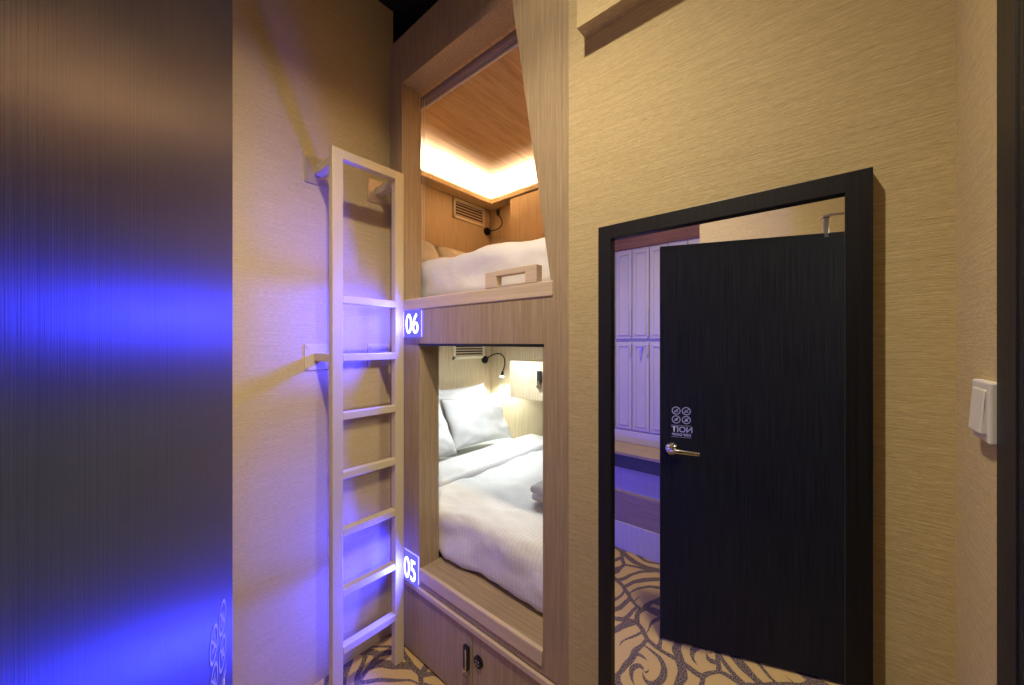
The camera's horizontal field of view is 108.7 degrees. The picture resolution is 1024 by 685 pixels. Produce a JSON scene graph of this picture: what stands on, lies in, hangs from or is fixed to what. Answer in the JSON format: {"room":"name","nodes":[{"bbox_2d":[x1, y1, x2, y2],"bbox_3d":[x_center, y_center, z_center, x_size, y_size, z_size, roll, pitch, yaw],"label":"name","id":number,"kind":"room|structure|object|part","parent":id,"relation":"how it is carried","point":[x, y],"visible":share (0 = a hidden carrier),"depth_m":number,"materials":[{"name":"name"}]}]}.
{"room":"dormitory","nodes":[
{"label":"dormitory","id":0,"kind":"room"},
{"bbox_2d":[0,0,232,684],"bbox_3d":[-0.182,0.471,0.151,0.106,2.114,0.880,0,0,-29],"label":"door","id":1,"kind":"structure","parent":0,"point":[116,116],"depth_m":0.21,"materials":[{"name":"black wood"}]},
{"bbox_2d":[233,0,392,684],"bbox_3d":[-1.368,-0.110,1.185,0.120,3.300,2.125,0,0,41],"label":"wall","id":2,"kind":"structure","parent":0,"point":[310,77],"depth_m":1.62,"materials":[{"name":"paper"}]},
{"bbox_2d":[304,146,403,684],"bbox_3d":[-0.709,0.356,1.713,0.199,2.368,0.411,0,0,41],"label":"ladder","id":3,"kind":"object","parent":2,"relation":"attached to","point":[327,173],"visible":1,"depth_m":1.64,"materials":[{"name":"paint"}]},
{"bbox_3d":[-0.876,0.065,1.663,0.009,0.116,0.117,0,0,40],"label":"mounting plate","id":4,"kind":"part","parent":3,"relation":"part of","materials":[{"name":"paint"}]},
{"bbox_3d":[-0.876,-0.770,1.663,0.009,0.116,0.117,0,0,40],"label":"mounting plate","id":5,"kind":"part","parent":3,"relation":"part of","materials":[{"name":"paint"}]},
{"bbox_3d":[-0.743,0.361,1.548,0.036,2.357,0.046,0,0,40],"label":"rail","id":6,"kind":"part","parent":3,"relation":"part of","materials":[{"name":"paint"}]},
{"bbox_3d":[-0.685,0.065,1.887,0.009,0.116,0.117,0,0,40],"label":"mounting plate","id":7,"kind":"part","parent":3,"relation":"part of","materials":[{"name":"paint"}]},
{"bbox_3d":[-0.685,-0.770,1.887,0.009,0.116,0.117,0,0,40],"label":"mounting plate","id":8,"kind":"part","parent":3,"relation":"part of","materials":[{"name":"paint"}]},
{"bbox_3d":[-0.551,0.361,1.772,0.036,2.357,0.046,0,0,40],"label":"rail","id":9,"kind":"part","parent":3,"relation":"part of","materials":[{"name":"paint"}]},
{"bbox_2d":[314,633,446,684],"bbox_3d":[0.015,1.570,-0.098,3.850,0.060,2.470,0,0,41],"label":"floor","id":10,"kind":"structure","parent":0,"point":[373,666],"depth_m":1.72,"materials":[{"name":"multicoloured carpet"}]},
{"bbox_2d":[390,0,568,684],"bbox_3d":[0.133,-0.010,2.312,2.300,3.100,1.611,0,0,41],"label":"bunk","id":11,"kind":"object","parent":10,"relation":"on","point":[500,136],"visible":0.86,"depth_m":1.71,"materials":[{"name":"brown wood"}]},
{"bbox_2d":[404,549,418,586],"bbox_3d":[-0.499,1.102,1.799,0.120,0.140,0.020,0,0,41],"label":"number sign","id":12,"kind":"object","parent":11,"relation":"attached to","point":[411,561],"visible":0.97,"depth_m":1.78,"materials":[{"name":"blue plastic"}]},
{"bbox_2d":[404,309,421,336],"bbox_3d":[-0.485,-0.091,1.787,0.130,0.131,0.020,0,0,41],"label":"number sign","id":13,"kind":"object","parent":11,"relation":"attached to","point":[412,318],"visible":0.98,"depth_m":1.77,"materials":[{"name":"blue plastic"}]},
{"bbox_3d":[-0.400,1.366,1.745,0.626,0.324,0.020,0,0,40],"label":"cupboard door","id":14,"kind":"part","parent":11,"relation":"part of","materials":[{"name":"brown wood"}]},
{"bbox_3d":[-0.680,-0.010,3.092,0.050,3.100,1.480,0,0,40],"label":"head panel","id":15,"kind":"part","parent":11,"relation":"part of","materials":[{"name":"brown wood"}]},
{"bbox_2d":[453,197,484,227],"bbox_3d":[-0.392,-1.194,3.379,0.014,0.177,0.390,0,0,41],"label":"air vent","id":16,"kind":"object","parent":11,"relation":"attached to","point":[462,210],"visible":1,"depth_m":3.37,"materials":[{"name":"brown wood"}]},
{"bbox_2d":[453,346,484,359],"bbox_3d":[-0.392,0.067,3.379,0.014,0.166,0.390,0,0,41],"label":"air vent","id":17,"kind":"object","parent":11,"relation":"attached to","point":[459,352],"visible":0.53,"depth_m":3.37,"materials":[{"name":"brown wood"}]},
{"bbox_2d":[421,29,517,257],"bbox_3d":[-0.173,-0.886,1.722,0.900,0.872,0.049,0,0,41],"label":"roller blind","id":18,"kind":"object","parent":11,"relation":"attached to","point":[509,42],"visible":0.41,"depth_m":1.76,"materials":[{"name":"fabric"}]},
{"bbox_3d":[-0.469,-0.870,1.945,0.019,0.840,0.003,0,0,40],"label":"pull cord","id":19,"kind":"part","parent":18,"relation":"part of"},
{"bbox_3d":[-0.194,1.190,1.622,1.098,0.024,0.125,0,0,40],"label":"plinth rail","id":20,"kind":"part","parent":11,"relation":"part of","materials":[{"name":"brown wood"}]},
{"bbox_2d":[439,438,512,461],"bbox_3d":[0.168,0.982,2.359,2.175,0.218,1.378,0,0,41],"label":"mattress","id":21,"kind":"object","parent":11,"relation":"on","point":[479,446],"visible":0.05,"depth_m":3.06,"materials":[{"name":"white fabric"}]},
{"bbox_2d":[439,401,457,457],"bbox_3d":[-0.673,0.640,2.534,0.262,0.371,0.640,0,0,36],"label":"pillow","id":22,"kind":"object","parent":21,"relation":"on","point":[446,443],"visible":0.14,"depth_m":2.65,"materials":[{"name":"white fabric"}]},
{"bbox_2d":[439,383,484,428],"bbox_3d":[-0.434,0.585,3.172,0.171,0.414,0.640,0,0,37],"label":"pillow","id":23,"kind":"object","parent":21,"relation":"on","point":[476,390],"visible":0.24,"depth_m":3.15,"materials":[{"name":"white fabric"}]},
{"bbox_2d":[439,392,511,449],"bbox_3d":[-0.284,0.640,3.049,0.638,0.384,0.247,0,0,-40],"label":"pillow","id":24,"kind":"object","parent":21,"relation":"on","point":[471,421],"visible":0.97,"depth_m":2.96,"materials":[{"name":"white fabric"}]},
{"bbox_2d":[438,434,542,612],"bbox_3d":[0.343,0.948,2.178,1.683,0.322,1.467,0,0,41],"label":"duvet","id":25,"kind":"object","parent":21,"relation":"on","point":[491,524],"visible":0.36,"depth_m":1.81,"materials":[{"name":"white fabric"}]},
{"bbox_2d":[530,480,542,503],"bbox_3d":[0.275,0.777,1.969,0.184,0.090,0.372,0,0,41],"label":"folded towel","id":26,"kind":"object","parent":25,"relation":"on","point":[536,489],"visible":0.15,"depth_m":1.87,"materials":[{"name":"white fabric"}]},
{"bbox_3d":[-0.174,-0.188,1.609,0.925,0.055,0.119,0,0,40],"label":"bed rail","id":27,"kind":"part","parent":11,"relation":"part of","materials":[{"name":"brown wood"}]},
{"bbox_3d":[-0.132,0.011,1.573,0.741,0.011,0.119,0,0,40],"label":"opening trim","id":28,"kind":"part","parent":11,"relation":"part of","materials":[{"name":"black metal"}]},
{"bbox_3d":[-0.121,1.114,1.587,0.729,0.052,0.154,0,0,40],"label":"sill","id":29,"kind":"part","parent":11,"relation":"part of","materials":[{"name":"brown wood"}]},
{"bbox_2d":[482,353,504,376],"bbox_3d":[-0.173,0.211,3.455,0.250,0.225,0.072,0,0,41],"label":"reading lamp","id":30,"kind":"object","parent":11,"relation":"attached to","point":[485,358],"visible":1,"depth_m":3.45,"materials":[{"name":"black metal"}]},
{"bbox_2d":[484,210,502,234],"bbox_3d":[-0.174,-1.147,3.495,0.196,0.215,0.072,0,0,41],"label":"reading lamp","id":31,"kind":"object","parent":11,"relation":"attached to","point":[487,231],"visible":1,"depth_m":3.52,"materials":[{"name":"black metal"}]},
{"bbox_3d":[0.019,1.366,1.387,0.468,0.324,0.020,0,0,40],"label":"cupboard door","id":32,"kind":"part","parent":11,"relation":"part of","materials":[{"name":"brown wood"}]},
{"bbox_3d":[0.001,-0.247,1.404,0.257,0.065,0.034,0,0,40],"label":"grab handle","id":33,"kind":"part","parent":11,"relation":"part of","materials":[{"name":"brown wood"}]},
{"bbox_3d":[0.640,-0.010,2.905,2.200,3.100,0.050,0,0,40],"label":"panel","id":34,"kind":"part","parent":11,"relation":"part of","materials":[{"name":"brown wood"}]},
{"bbox_2d":[510,359,542,400],"bbox_3d":[0.410,0.289,2.793,0.804,0.289,0.420,0,0,41],"label":"upper cabinet","id":35,"kind":"object","parent":11,"relation":"attached to","point":[526,376],"visible":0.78,"depth_m":2.80,"materials":[{"name":"brown wood"}]},
{"bbox_2d":[510,190,544,241],"bbox_3d":[0.455,-0.997,2.946,1.135,0.578,0.128,0,0,41],"label":"upper cabinet","id":36,"kind":"object","parent":11,"relation":"attached to","point":[526,222],"visible":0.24,"depth_m":3.15,"materials":[{"name":"brown wood"}]},
{"bbox_3d":[0.173,-0.260,2.365,2.173,0.205,1.365,0,0,40],"label":"mattress","id":37,"kind":"object","parent":11,"relation":"on","visible":0},
{"bbox_2d":[421,240,438,261],"bbox_3d":[-0.739,-0.570,2.590,0.270,0.413,0.664,0,0,35],"label":"pillow","id":38,"kind":"object","parent":37,"relation":"on","point":[430,252],"visible":0.07,"depth_m":2.70,"materials":[{"name":"white fabric"}]},
{"bbox_2d":[435,246,463,257],"bbox_3d":[-0.317,-0.580,3.124,0.275,0.406,0.662,0,0,44],"label":"pillow","id":39,"kind":"object","parent":37,"relation":"on","point":[442,251],"visible":0.09,"depth_m":2.96,"materials":[{"name":"white fabric"}]},
{"bbox_2d":[421,237,550,297],"bbox_3d":[0.347,-0.320,2.181,1.678,0.280,1.424,0,0,41],"label":"duvet","id":40,"kind":"object","parent":37,"relation":"on","point":[465,272],"visible":0.14,"depth_m":1.69,"materials":[{"name":"fabric"}]},
{"bbox_2d":[378,0,437,43],"bbox_3d":[0.210,-1.800,0.939,4.900,0.080,4.300,0,0,41],"label":"ceiling","id":41,"kind":"structure","parent":0,"point":[406,13],"depth_m":1.95,"materials":[{"name":"paint"}]},
{"bbox_2d":[569,0,955,684],"bbox_3d":[0.592,-0.110,0.961,0.956,3.300,0.120,0,0,41],"label":"wall","id":42,"kind":"structure","parent":0,"point":[674,105],"depth_m":0.80,"materials":[{"name":"paper"}]},
{"bbox_2d":[577,0,649,38],"bbox_3d":[0.517,-1.369,0.916,0.772,0.782,0.065,0,0,41],"label":"bulkhead","id":43,"kind":"object","parent":42,"relation":"attached to","point":[593,16],"visible":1,"depth_m":1.11,"materials":[{"name":"paper"}]},
{"bbox_2d":[598,167,872,684],"bbox_3d":[0.503,0.469,0.941,0.604,1.643,0.026,0,0,41],"label":"wall mirror","id":44,"kind":"object","parent":42,"relation":"attached to","point":[735,335],"visible":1,"depth_m":0.90,"materials":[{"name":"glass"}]},
{"bbox_2d":[956,0,996,684],"bbox_3d":[0.195,-0.110,-0.163,0.140,3.300,2.105,0,0,41],"label":"wall","id":45,"kind":"structure","parent":0,"point":[976,20],"depth_m":0.60,"materials":[{"name":"paper"}]},
{"bbox_2d":[968,379,996,445],"bbox_3d":[0.695,0.100,0.541,0.018,0.088,0.082,0,0,41],"label":"light switch","id":46,"kind":"object","parent":45,"relation":"attached to","point":[983,408],"visible":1,"depth_m":0.52,"materials":[{"name":"white plastic"}]},
{"bbox_2d":[997,0,1023,684],"bbox_3d":[0.380,0.450,0.052,0.178,2.180,1.063,0,0,41],"label":"door frame","id":47,"kind":"structure","parent":45,"relation":"attached to","point":[1010,13],"depth_m":0.47,"materials":[{"name":"black wood"}]}
]}

